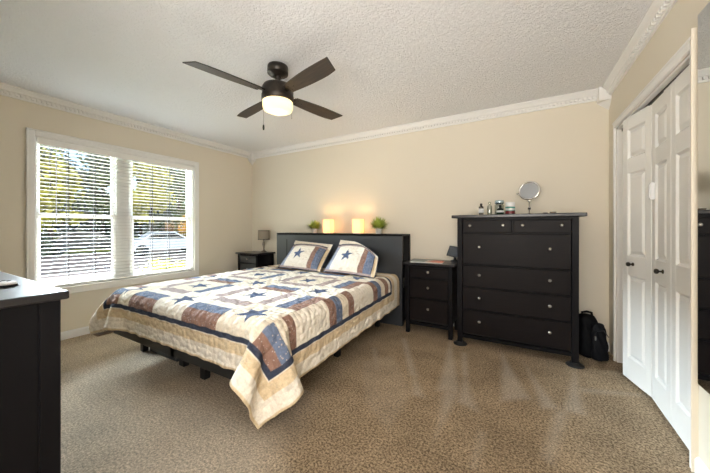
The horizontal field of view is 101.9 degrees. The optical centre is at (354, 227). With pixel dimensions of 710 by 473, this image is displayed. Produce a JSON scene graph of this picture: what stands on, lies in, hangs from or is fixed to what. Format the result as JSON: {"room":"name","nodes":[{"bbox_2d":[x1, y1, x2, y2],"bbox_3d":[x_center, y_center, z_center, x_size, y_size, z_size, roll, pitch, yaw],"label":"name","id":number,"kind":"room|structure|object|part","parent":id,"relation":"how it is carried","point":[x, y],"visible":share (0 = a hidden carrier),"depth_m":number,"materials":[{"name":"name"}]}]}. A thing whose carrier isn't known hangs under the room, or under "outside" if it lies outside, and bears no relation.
{"room":"bedroom","nodes":[
{"label":"bedroom","id":0,"kind":"room"},
{"bbox_2d":[41,249,186,283],"bbox_3d":[-10.521,1.653,16.564,14.039,0.035,29.539,0,0,17],"label":"path","id":1,"kind":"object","parent":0,"point":[142,261],"visible":0.19,"depth_m":12.90,"materials":[{"name":"concrete"}]},
{"bbox_2d":[47,231,110,255],"bbox_3d":[-17.102,0.940,18.474,4.420,1.420,1.800,0,0,-40],"label":"car","id":2,"kind":"object","parent":1,"relation":"on","point":[75,237],"visible":0.41,"depth_m":17.62,"materials":[{"name":"grey paint"}]},
{"bbox_2d":[134,232,186,255],"bbox_3d":[-12.091,0.940,18.382,1.800,1.420,4.420,0,0,45],"label":"car","id":3,"kind":"object","parent":1,"relation":"on","point":[177,239],"visible":0.53,"depth_m":17.44,"materials":[{"name":"grey paint"}]},
{"bbox_2d":[177,214,186,236],"bbox_3d":[-13.176,0.250,22.633,1.564,2.811,1.845,0,0,15],"label":"maple tree","id":4,"kind":"object","parent":1,"relation":"on","point":[183,225],"visible":0.29,"depth_m":22.17,"materials":[{"name":"brown plant"}]},
{"bbox_2d":[0,95,251,331],"bbox_3d":[-2.771,-0.045,3.500,0.120,2.510,3.920,0,0,30],"label":"wall","id":5,"kind":"structure","parent":0,"point":[225,179],"depth_m":3.29,"materials":[{"name":"beige paint"}]},
{"bbox_2d":[61,326,89,339],"bbox_3d":[-2.713,1.109,3.467,0.014,0.082,3.680,0,0,30],"label":"baseboard","id":6,"kind":"structure","parent":5,"relation":"attached to","point":[77,332],"depth_m":3.04,"materials":[{"name":"white paint"}]},
{"bbox_2d":[26,127,198,293],"bbox_3d":[-2.755,-0.135,3.499,0.146,1.640,1.695,0,0,30],"label":"window","id":7,"kind":"structure","parent":5,"relation":"in","point":[33,215],"depth_m":3.41,"materials":[{"name":"white paint"}]},
{"bbox_3d":[-3.023,-0.500,3.141,0.024,0.766,0.663,0,0,30],"label":"sash","id":8,"kind":"part","parent":7,"relation":"part of","materials":[{"name":"white paint"}]},
{"bbox_3d":[-3.001,0.228,3.128,0.024,0.762,0.663,0,0,30],"label":"sash","id":9,"kind":"part","parent":7,"relation":"part of","materials":[{"name":"white paint"}]},
{"bbox_2d":[37,138,192,286],"bbox_3d":[-2.740,-0.142,3.491,0.067,1.480,1.543,0,0,30],"label":"window blind","id":10,"kind":"object","parent":7,"relation":"attached to","point":[41,141],"visible":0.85,"depth_m":3.29,"materials":[{"name":"white plastic"}]},
{"bbox_3d":[-2.745,0.588,3.494,0.050,0.020,1.543,0,0,30],"label":"rail","id":11,"kind":"part","parent":10,"relation":"part of","materials":[{"name":"white plastic"}]},
{"bbox_3d":[-2.750,0.619,3.496,0.131,0.020,1.573,0,0,30],"label":"sill","id":12,"kind":"part","parent":7,"relation":"part of","materials":[{"name":"white paint"}]},
{"bbox_3d":[-2.606,-0.500,3.873,0.024,0.766,0.753,0,0,30],"label":"sash","id":13,"kind":"part","parent":7,"relation":"part of","materials":[{"name":"white paint"}]},
{"bbox_3d":[-2.584,0.228,3.861,0.024,0.762,0.753,0,0,30],"label":"sash","id":14,"kind":"part","parent":7,"relation":"part of","materials":[{"name":"white paint"}]},
{"bbox_2d":[0,82,250,157],"bbox_3d":[-2.690,-1.253,3.454,0.066,0.094,3.680,0,0,30],"label":"trim","id":15,"kind":"structure","parent":5,"relation":"attached to","point":[7,90],"depth_m":3.24,"materials":[{"name":"white paint"}]},
{"bbox_2d":[0,0,652,152],"bbox_3d":[-0.639,-1.350,1.607,5.700,0.100,5.100,0,0,30],"label":"ceiling","id":16,"kind":"structure","parent":0,"point":[395,62],"depth_m":2.17,"materials":[{"name":"white paint"}]},
{"bbox_2d":[182,57,342,129],"bbox_3d":[-0.622,-1.044,2.322,0.994,0.511,0.994,0,0,1],"label":"ceiling fan","id":17,"kind":"object","parent":16,"relation":"hanging from","point":[277,98],"visible":1,"depth_m":2.21,"materials":[{"name":"brown wood"}]},
{"bbox_3d":[-0.907,-1.069,2.023,0.515,0.007,0.132,0,11,-45],"label":"fan blade","id":18,"kind":"part","parent":17,"relation":"part of","materials":[{"name":"brown wood"}]},
{"bbox_3d":[-0.921,-1.069,2.607,0.515,0.007,0.132,0,11,45],"label":"fan blade","id":19,"kind":"part","parent":17,"relation":"part of","materials":[{"name":"brown wood"}]},
{"bbox_3d":[-0.622,-0.975,2.322,0.237,0.083,0.237,0,0,30],"label":"lamp shade","id":20,"kind":"part","parent":17,"relation":"part of","materials":[{"name":"beige glass"}]},
{"bbox_3d":[-0.323,-1.069,2.038,0.515,0.007,0.132,0,-11,45],"label":"fan blade","id":21,"kind":"part","parent":17,"relation":"part of","materials":[{"name":"brown wood"}]},
{"bbox_3d":[-0.338,-1.069,2.621,0.515,0.007,0.132,0,-11,-45],"label":"fan blade","id":22,"kind":"part","parent":17,"relation":"part of","materials":[{"name":"brown wood"}]},
{"bbox_2d":[61,319,693,472],"bbox_3d":[-0.630,1.180,1.602,5.680,0.060,5.060,0,0,30],"label":"floor","id":23,"kind":"structure","parent":0,"point":[394,399],"depth_m":1.78,"materials":[{"name":"carpet"}]},
{"bbox_2d":[0,271,68,472],"bbox_3d":[-1.603,0.685,1.055,1.088,0.930,0.532,0,0,30],"label":"dresser","id":24,"kind":"object","parent":23,"relation":"on","point":[30,311],"visible":1,"depth_m":0.96,"materials":[{"name":"black wood"}]},
{"bbox_2d":[0,280,17,287],"bbox_3d":[-1.345,0.209,1.083,0.112,0.022,0.046,0,0,1],"label":"remote control","id":25,"kind":"object","parent":24,"relation":"on","point":[3,283],"visible":1,"depth_m":1.08,"materials":[{"name":"white plastic"}]},
{"bbox_3d":[-1.073,0.699,1.007,0.052,0.902,0.052,0,0,30],"label":"leg","id":26,"kind":"part","parent":24,"relation":"part of","materials":[{"name":"black wood"}]},
{"bbox_2d":[93,330,112,336],"bbox_3d":[-2.698,1.146,3.205,0.110,0.008,0.300,0,0,30],"label":"floor vent","id":27,"kind":"object","parent":23,"relation":"in","point":[108,331],"visible":0.47,"depth_m":3.12,"materials":[{"name":"brown"}]},
{"bbox_2d":[150,348,178,361],"bbox_3d":[-1.588,1.058,2.809,0.480,0.185,0.560,0,0,30],"label":"storage bin","id":28,"kind":"object","parent":23,"relation":"on","point":[151,349],"visible":0.12,"depth_m":2.56,"materials":[{"name":"grey plastic"}]},
{"bbox_2d":[113,307,396,379],"bbox_3d":[-0.826,1.001,2.965,1.890,0.298,2.015,0,0,30],"label":"frame","id":29,"kind":"object","parent":23,"relation":"on","point":[206,367],"visible":0.2,"depth_m":2.15,"materials":[{"name":"black metal"}]},
{"bbox_3d":[-1.972,1.040,2.700,0.050,0.220,0.050,0,0,30],"label":"leg","id":30,"kind":"part","parent":29,"relation":"part of","materials":[{"name":"black plastic"}]},
{"bbox_3d":[-1.433,1.040,2.415,0.070,0.220,0.050,0,0,30],"label":"leg","id":31,"kind":"part","parent":29,"relation":"part of","materials":[{"name":"black plastic"}]},
{"bbox_3d":[-1.148,1.040,2.207,0.060,0.220,0.050,0,0,30],"label":"leg","id":32,"kind":"part","parent":29,"relation":"part of","materials":[{"name":"black plastic"}]},
{"bbox_3d":[-0.160,1.040,2.588,0.050,0.220,0.050,0,0,30],"label":"leg","id":33,"kind":"part","parent":29,"relation":"part of","materials":[{"name":"black plastic"}]},
{"bbox_3d":[0.263,1.040,3.372,0.050,0.220,0.050,0,0,30],"label":"leg","id":34,"kind":"part","parent":29,"relation":"part of","materials":[{"name":"black plastic"}]},
{"bbox_2d":[235,251,274,269],"bbox_3d":[-1.627,0.772,4.711,0.516,0.755,0.377,0,0,30],"label":"nightstand","id":35,"kind":"object","parent":23,"relation":"on","point":[247,259],"visible":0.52,"depth_m":4.61,"materials":[{"name":"black wood"}]},
{"bbox_3d":[-1.879,0.784,4.690,0.042,0.731,0.042,0,0,30],"label":"leg","id":36,"kind":"part","parent":35,"relation":"part of","materials":[{"name":"black wood"}]},
{"bbox_3d":[-1.699,0.667,4.585,0.370,0.195,0.018,0,0,30],"label":"drawer","id":37,"kind":"part","parent":35,"relation":"part of","materials":[{"name":"black wood"}]},
{"bbox_3d":[-1.699,0.500,4.585,0.370,0.110,0.018,0,0,30],"label":"drawer","id":38,"kind":"part","parent":35,"relation":"part of","materials":[{"name":"black wood"}]},
{"bbox_3d":[-1.516,0.784,4.484,0.042,0.731,0.042,0,0,30],"label":"leg","id":39,"kind":"part","parent":35,"relation":"part of","materials":[{"name":"black wood"}]},
{"bbox_2d":[258,230,269,251],"bbox_3d":[-1.507,0.216,4.759,0.191,0.357,0.191,0,0,30],"label":"table lamp","id":40,"kind":"object","parent":35,"relation":"on","point":[263,235],"visible":0.98,"depth_m":4.69,"materials":[{"name":"fabric"}]},
{"bbox_3d":[-1.507,0.115,4.759,0.188,0.150,0.188,0,0,30],"label":"lamp shade","id":41,"kind":"part","parent":40,"relation":"part of","materials":[{"name":"brown fabric"}]},
{"bbox_3d":[-1.369,0.784,4.742,0.042,0.731,0.042,0,0,30],"label":"leg","id":42,"kind":"part","parent":35,"relation":"part of","materials":[{"name":"black wood"}]},
{"bbox_2d":[277,233,409,325],"bbox_3d":[-0.244,0.612,3.987,1.995,1.076,0.301,0,0,30],"label":"headboard","id":43,"kind":"object","parent":23,"relation":"on","point":[392,250],"visible":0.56,"depth_m":3.53,"materials":[{"name":"black wood"}]},
{"bbox_2d":[307,220,320,232],"bbox_3d":[-0.588,-0.029,4.214,0.287,0.207,0.309,0,0,30],"label":"potted plant","id":44,"kind":"object","parent":43,"relation":"on","point":[314,226],"visible":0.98,"depth_m":4.18,"materials":[{"name":"green plant"}]},
{"bbox_2d":[323,220,333,232],"bbox_3d":[-0.375,-0.022,4.080,0.116,0.192,0.116,0,0,21],"label":"lamp","id":45,"kind":"object","parent":43,"relation":"on","point":[328,225],"visible":0.98,"depth_m":4.03,"materials":[{"name":"beige"}]},
{"bbox_2d":[277,233,409,235],"bbox_3d":[-0.243,0.086,3.988,1.995,0.024,0.300,0,0,30],"label":"shelf","id":46,"kind":"object","parent":43,"relation":"attached to","point":[278,234],"depth_m":3.88,"materials":[{"name":"black wood"}]},
{"bbox_2d":[352,219,363,233],"bbox_3d":[0.042,-0.022,3.843,0.116,0.192,0.116,0,0,23],"label":"lamp","id":47,"kind":"object","parent":43,"relation":"on","point":[357,224],"visible":1,"depth_m":3.80,"materials":[{"name":"beige"}]},
{"bbox_2d":[370,215,386,233],"bbox_3d":[0.308,-0.047,3.705,0.347,0.242,0.336,0,0,30],"label":"potted plant","id":48,"kind":"object","parent":43,"relation":"on","point":[378,224],"visible":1,"depth_m":3.67,"materials":[{"name":"green plant"}]},
{"bbox_3d":[0.303,0.035,3.705,0.095,0.078,0.095,0,0,30],"label":"pot","id":49,"kind":"part","parent":48,"relation":"part of","materials":[{"name":"white ceramic"}]},
{"bbox_3d":[-0.173,0.624,4.112,1.995,1.052,0.015,0,0,30],"label":"panel","id":50,"kind":"part","parent":43,"relation":"part of","materials":[{"name":"black wood"}]},
{"bbox_2d":[402,259,456,339],"bbox_3d":[0.865,0.762,3.221,0.560,0.775,0.409,0,0,30],"label":"nightstand","id":51,"kind":"object","parent":23,"relation":"on","point":[431,288],"visible":0.91,"depth_m":3.07,"materials":[{"name":"black wood"}]},
{"bbox_3d":[0.589,0.774,3.199,0.042,0.751,0.042,0,0,30],"label":"leg","id":52,"kind":"part","parent":51,"relation":"part of","materials":[{"name":"black wood"}]},
{"bbox_2d":[410,259,443,263],"bbox_3d":[0.805,0.370,3.192,0.340,0.009,0.200,0,0,24],"label":"magazine","id":53,"kind":"object","parent":51,"relation":"on","point":[414,260],"visible":0.96,"depth_m":3.15,"materials":[{"name":"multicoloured paper"}]},
{"bbox_3d":[0.787,0.884,3.084,0.410,0.228,0.018,0,0,30],"label":"drawer","id":54,"kind":"part","parent":51,"relation":"part of","materials":[{"name":"black wood"}]},
{"bbox_3d":[0.787,0.654,3.084,0.410,0.200,0.018,0,0,30],"label":"drawer","id":55,"kind":"part","parent":51,"relation":"part of","materials":[{"name":"black wood"}]},
{"bbox_3d":[0.787,0.483,3.084,0.410,0.110,0.018,0,0,30],"label":"drawer","id":56,"kind":"part","parent":51,"relation":"part of","materials":[{"name":"black wood"}]},
{"bbox_3d":[0.987,0.774,2.972,0.042,0.751,0.042,0,0,30],"label":"leg","id":57,"kind":"part","parent":51,"relation":"part of","materials":[{"name":"black wood"}]},
{"bbox_2d":[447,246,456,261],"bbox_3d":[1.129,0.288,3.238,0.183,0.173,0.104,0,0,44],"label":"tablet","id":58,"kind":"object","parent":51,"relation":"on","point":[452,251],"visible":0.74,"depth_m":3.24,"materials":[{"name":"black plastic"}]},
{"bbox_3d":[1.121,0.267,3.228,0.152,0.105,0.002,11,-18,43],"label":"glass","id":59,"kind":"part","parent":58,"relation":"part of","materials":[{"name":"grey glass"}]},
{"bbox_2d":[452,212,586,368],"bbox_3d":[1.547,0.512,2.818,1.058,1.276,0.555,0,0,30],"label":"dresser","id":60,"kind":"object","parent":23,"relation":"on","point":[518,274],"visible":1,"depth_m":2.59,"materials":[{"name":"black wood"}]},
{"bbox_3d":[1.046,0.521,2.861,0.048,1.234,0.048,0,0,30],"label":"leg","id":61,"kind":"part","parent":60,"relation":"part of","materials":[{"name":"black wood"}]},
{"bbox_2d":[453,340,466,345],"bbox_3d":[1.046,1.135,2.861,0.132,0.030,0.132,0,0,30],"label":"dresser foot","id":62,"kind":"object","parent":60,"relation":"attached to","point":[457,342],"depth_m":2.83,"materials":[{"name":"black plastic"}]},
{"bbox_2d":[479,203,483,214],"bbox_3d":[1.243,-0.184,2.836,0.045,0.115,0.045,0,0,30],"label":"perfume bottle","id":63,"kind":"object","parent":60,"relation":"on","point":[481,208],"visible":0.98,"depth_m":2.82,"materials":[{"name":"clear glass"}]},
{"bbox_3d":[1.249,-0.015,2.740,0.420,0.114,0.018,0,0,30],"label":"drawer","id":64,"kind":"part","parent":60,"relation":"part of","materials":[{"name":"black wood"}]},
{"bbox_2d":[496,205,503,213],"bbox_3d":[1.384,-0.173,2.745,0.066,0.094,0.066,0,0,30],"label":"perfume bottle","id":65,"kind":"object","parent":60,"relation":"on","point":[500,210],"visible":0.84,"depth_m":2.72,"materials":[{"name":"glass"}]},
{"bbox_2d":[495,200,503,203],"bbox_3d":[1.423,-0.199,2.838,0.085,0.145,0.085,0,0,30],"label":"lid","id":66,"kind":"object","parent":65,"relation":"on","point":[496,201],"visible":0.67,"depth_m":2.80,"materials":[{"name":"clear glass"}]},
{"bbox_2d":[505,202,514,213],"bbox_3d":[1.471,-0.185,2.730,0.084,0.118,0.084,0,0,30],"label":"jar","id":67,"kind":"object","parent":60,"relation":"on","point":[509,206],"visible":0.84,"depth_m":2.70,"materials":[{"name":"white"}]},
{"bbox_3d":[1.441,0.914,2.631,0.860,0.221,0.018,0,0,30],"label":"drawer","id":68,"kind":"part","parent":60,"relation":"part of","materials":[{"name":"black wood"}]},
{"bbox_3d":[1.441,0.686,2.631,0.860,0.204,0.018,0,0,30],"label":"drawer","id":69,"kind":"part","parent":60,"relation":"part of","materials":[{"name":"black wood"}]},
{"bbox_3d":[1.441,0.467,2.631,0.860,0.202,0.018,0,0,30],"label":"drawer","id":70,"kind":"part","parent":60,"relation":"part of","materials":[{"name":"black wood"}]},
{"bbox_3d":[1.441,0.204,2.631,0.860,0.292,0.018,0,0,30],"label":"drawer","id":71,"kind":"part","parent":60,"relation":"part of","materials":[{"name":"black wood"}]},
{"bbox_2d":[516,181,539,213],"bbox_3d":[1.633,-0.284,2.716,0.178,0.316,0.112,0,0,18],"label":"magnifying mirror","id":72,"kind":"object","parent":60,"relation":"on","point":[529,190],"visible":0.88,"depth_m":2.71,"materials":[{"name":"silver metal"}]},
{"bbox_2d":[520,183,537,197],"bbox_3d":[1.640,-0.352,2.712,0.032,0.165,0.166,0,0,-43],"label":"mirror glass","id":73,"kind":"object","parent":72,"relation":"attached to","point":[527,190],"depth_m":2.71,"materials":[{"name":"grey"}]},
{"bbox_3d":[1.632,-0.015,2.522,0.420,0.114,0.018,0,0,30],"label":"drawer","id":74,"kind":"part","parent":60,"relation":"part of","materials":[{"name":"black wood"}]},
{"bbox_3d":[1.840,0.521,2.409,0.048,1.234,0.048,0,0,30],"label":"leg","id":75,"kind":"part","parent":60,"relation":"part of","materials":[{"name":"black wood"}]},
{"bbox_2d":[565,360,584,368],"bbox_3d":[1.840,1.135,2.409,0.132,0.030,0.132,0,0,30],"label":"dresser foot","id":76,"kind":"object","parent":60,"relation":"attached to","point":[576,364],"depth_m":2.38,"materials":[{"name":"black plastic"}]},
{"bbox_2d":[579,310,608,360],"bbox_3d":[2.108,0.948,2.591,0.188,0.404,0.262,0,0,10],"label":"backpack","id":77,"kind":"object","parent":23,"relation":"on","point":[593,343],"visible":0.9,"depth_m":2.52,"materials":[{"name":"black fabric"}]},
{"bbox_3d":[2.099,0.772,2.610,0.104,0.053,0.020,0,0,10],"label":"handle","id":78,"kind":"part","parent":77,"relation":"part of","materials":[{"name":"black fabric"}]},
{"bbox_2d":[252,101,608,341],"bbox_3d":[0.646,-0.045,3.741,5.580,2.510,0.120,0,0,30],"label":"wall","id":79,"kind":"structure","parent":0,"point":[418,180],"depth_m":3.39,"materials":[{"name":"beige paint"}]},
{"bbox_2d":[248,152,255,164],"bbox_3d":[-1.792,-1.200,5.009,0.088,0.200,0.088,0,0,30],"label":"trim","id":80,"kind":"structure","parent":79,"relation":"attached to","point":[251,159],"depth_m":4.98,"materials":[{"name":"white paint"}]},
{"bbox_2d":[253,88,598,158],"bbox_3d":[0.265,-1.253,3.850,4.810,0.094,0.066,0,0,30],"label":"trim","id":81,"kind":"structure","parent":79,"relation":"attached to","point":[591,95],"depth_m":3.36,"materials":[{"name":"white paint"}]},
{"bbox_2d":[597,87,611,109],"bbox_3d":[2.311,-1.200,2.672,0.088,0.200,0.088,0,0,30],"label":"trim","id":82,"kind":"structure","parent":79,"relation":"attached to","point":[604,100],"depth_m":2.65,"materials":[{"name":"white paint"}]},
{"bbox_2d":[609,0,709,469],"bbox_3d":[1.217,-0.045,0.550,0.110,2.510,4.860,0,0,30],"label":"wall","id":83,"kind":"structure","parent":0,"point":[674,31],"depth_m":1.75,"materials":[{"name":"beige paint"}]},
{"bbox_2d":[623,105,651,396],"bbox_3d":[2.104,0.150,2.193,0.121,1.956,0.606,0,0,30],"label":"door","id":84,"kind":"structure","parent":83,"relation":"in","point":[637,128],"depth_m":2.06,"materials":[{"name":"white wood"}]},
{"bbox_2d":[602,0,676,94],"bbox_3d":[1.140,-1.253,0.594,0.066,0.094,4.860,0,0,30],"label":"trim","id":85,"kind":"structure","parent":83,"relation":"attached to","point":[658,10],"depth_m":1.91,"materials":[{"name":"white paint"}]},
{"bbox_2d":[612,36,690,467],"bbox_3d":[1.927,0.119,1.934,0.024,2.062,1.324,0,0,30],"label":"trim","id":86,"kind":"structure","parent":83,"relation":"attached to","point":[684,50],"depth_m":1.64,"materials":[{"name":"white paint"}]},
{"bbox_2d":[622,65,688,130],"bbox_3d":[1.979,-0.832,1.904,0.035,0.020,1.240,0,0,30],"label":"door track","id":87,"kind":"structure","parent":83,"relation":"attached to","point":[662,91],"depth_m":1.78,"materials":[{"name":"black plastic"}]},
{"bbox_2d":[648,66,688,448],"bbox_3d":[1.810,0.150,1.647,0.077,1.956,0.614,0,0,30],"label":"door","id":88,"kind":"structure","parent":83,"relation":"in","point":[668,191],"depth_m":1.63,"materials":[{"name":"white wood"}]},
{"bbox_3d":[1.851,0.265,1.757,0.041,0.033,0.033,0,0,32],"label":"knob","id":89,"kind":"part","parent":88,"relation":"part of","materials":[{"name":"brown metal"}]},
{"bbox_2d":[691,27,698,472],"bbox_3d":[1.598,0.104,1.355,0.024,2.092,0.006,0,0,30],"label":"trim","id":90,"kind":"structure","parent":83,"relation":"attached to","point":[694,31],"depth_m":1.35,"materials":[{"name":"beige paint"}]},
{"bbox_2d":[695,457,709,472],"bbox_3d":[0.780,1.109,-0.091,0.014,0.082,3.313,0,0,30],"label":"baseboard","id":91,"kind":"structure","parent":83,"relation":"attached to","point":[700,467],"depth_m":1.31,"materials":[{"name":"white paint"}]},
{"bbox_2d":[698,1,709,393],"bbox_3d":[1.397,-0.130,1.000,0.016,1.690,0.730,0,0,30],"label":"wall mirror","id":92,"kind":"object","parent":83,"relation":"attached to","point":[704,15],"visible":1,"depth_m":1.27,"materials":[{"name":"black mirror"}]},
{"label":"outside","id":93,"kind":"structure","parent":0,"visible":0},
{"bbox_2d":[41,236,137,256],"bbox_3d":[-27.369,1.700,27.093,65.620,0.100,100.000,0,0,30],"label":"ground","id":94,"kind":"structure","parent":93,"point":[75,251],"depth_m":20.22,"materials":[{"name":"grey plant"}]},
{"bbox_2d":[41,236,57,257],"bbox_3d":[-17.485,1.002,15.645,1.828,1.481,1.725,0,0,-36],"label":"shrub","id":95,"kind":"object","parent":94,"relation":"on","point":[43,238],"visible":0.1,"depth_m":15.84,"materials":[{"name":"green plant"}]},
{"bbox_2d":[40,145,77,210],"bbox_3d":[-44.318,-6.172,42.295,6.236,15.648,6.838,0,0,8],"label":"oak tree","id":96,"kind":"object","parent":94,"relation":"on","point":[52,149],"visible":0.08,"depth_m":42.19,"materials":[{"name":"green plant"}]},
{"bbox_2d":[40,146,88,238],"bbox_3d":[-23.331,-2.387,22.015,3.899,8.078,3.999,0,0,-17],"label":"maple tree","id":97,"kind":"object","parent":94,"relation":"on","point":[47,222],"visible":0.54,"depth_m":21.82,"materials":[{"name":"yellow plant"}]},
{"bbox_2d":[63,155,109,231],"bbox_3d":[-29.365,-4.340,32.175,4.852,11.985,5.112,0,0,38],"label":"oak tree","id":98,"kind":"object","parent":94,"relation":"on","point":[86,185],"visible":0.15,"depth_m":31.81,"materials":[{"name":"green plant"}]},
{"bbox_2d":[75,151,110,234],"bbox_3d":[-23.784,-3.724,27.573,4.272,10.753,5.133,0,0,-29],"label":"oak tree","id":99,"kind":"object","parent":94,"relation":"on","point":[103,205],"visible":0.39,"depth_m":26.71,"materials":[{"name":"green plant"}]},
{"bbox_2d":[80,158,109,230],"bbox_3d":[-37.867,-6.556,41.926,5.575,16.415,4.923,0,0,42],"label":"oak tree","id":100,"kind":"object","parent":94,"relation":"on","point":[87,158],"visible":0.02,"depth_m":41.06,"materials":[{"name":"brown plant"}]},
{"bbox_2d":[41,204,183,237],"bbox_3d":[-40.805,-1.310,49.707,40.827,7.450,2.727,0,0,1],"label":"hedge","id":101,"kind":"object","parent":94,"relation":"on","point":[160,225],"visible":0.06,"depth_m":49.02,"materials":[{"name":"green plant"}]},
{"bbox_2d":[133,161,148,236],"bbox_3d":[-31.520,-5.993,41.943,6.157,15.290,6.453,0,0,-40],"label":"oak tree","id":102,"kind":"object","parent":94,"relation":"on","point":[140,180],"visible":0.02,"depth_m":41.94,"materials":[{"name":"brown plant"}]},
{"bbox_2d":[133,161,175,231],"bbox_3d":[-16.291,-2.749,22.872,3.633,8.803,3.950,0,0,-38],"label":"maple tree","id":103,"kind":"object","parent":94,"relation":"on","point":[141,209],"visible":0.53,"depth_m":22.61,"materials":[{"name":"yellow plant"}]},
{"bbox_2d":[139,258,186,271],"bbox_3d":[-5.173,1.238,7.865,1.262,0.892,1.036,0,0,31],"label":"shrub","id":104,"kind":"object","parent":94,"relation":"on","point":[162,266],"visible":0.29,"depth_m":7.77,"materials":[{"name":"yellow plant"}]},
{"bbox_2d":[162,167,185,230],"bbox_3d":[-18.856,-4.310,30.947,6.074,11.925,6.034,0,0,-4],"label":"oak tree","id":105,"kind":"object","parent":94,"relation":"on","point":[180,211],"visible":0.2,"depth_m":30.50,"materials":[{"name":"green plant"}]},
{"bbox_2d":[163,174,185,225],"bbox_3d":[-24.710,-5.574,42.468,5.944,14.452,6.305,0,0,13],"label":"oak tree","id":106,"kind":"object","parent":94,"relation":"on","point":[176,174],"visible":0.03,"depth_m":40.89,"materials":[{"name":"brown plant"}]},
{"bbox_3d":[-0.829,0.705,2.959,1.906,0.292,2.018,0,0,30],"label":"mattress","id":107,"kind":"object","parent":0,"visible":0},
{"bbox_2d":[89,264,399,428],"bbox_3d":[-0.878,0.814,2.869,2.253,0.560,2.203,0,0,30],"label":"quilt","id":108,"kind":"object","parent":107,"relation":"on","point":[272,325],"visible":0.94,"depth_m":2.06,"materials":[{"name":"multicoloured fabric"}]},
{"bbox_2d":[279,240,333,272],"bbox_3d":[-0.635,0.351,3.733,0.647,0.366,0.337,0,0,29],"label":"pillow","id":109,"kind":"object","parent":108,"relation":"on","point":[303,255],"visible":1,"depth_m":3.68,"materials":[{"name":"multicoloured fabric"}]},
{"bbox_2d":[323,239,378,277],"bbox_3d":[0.005,0.341,3.371,0.690,0.389,0.352,0,0,33],"label":"pillow","id":110,"kind":"object","parent":108,"relation":"on","point":[350,257],"visible":1,"depth_m":3.30,"materials":[{"name":"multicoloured fabric"}]}
]}

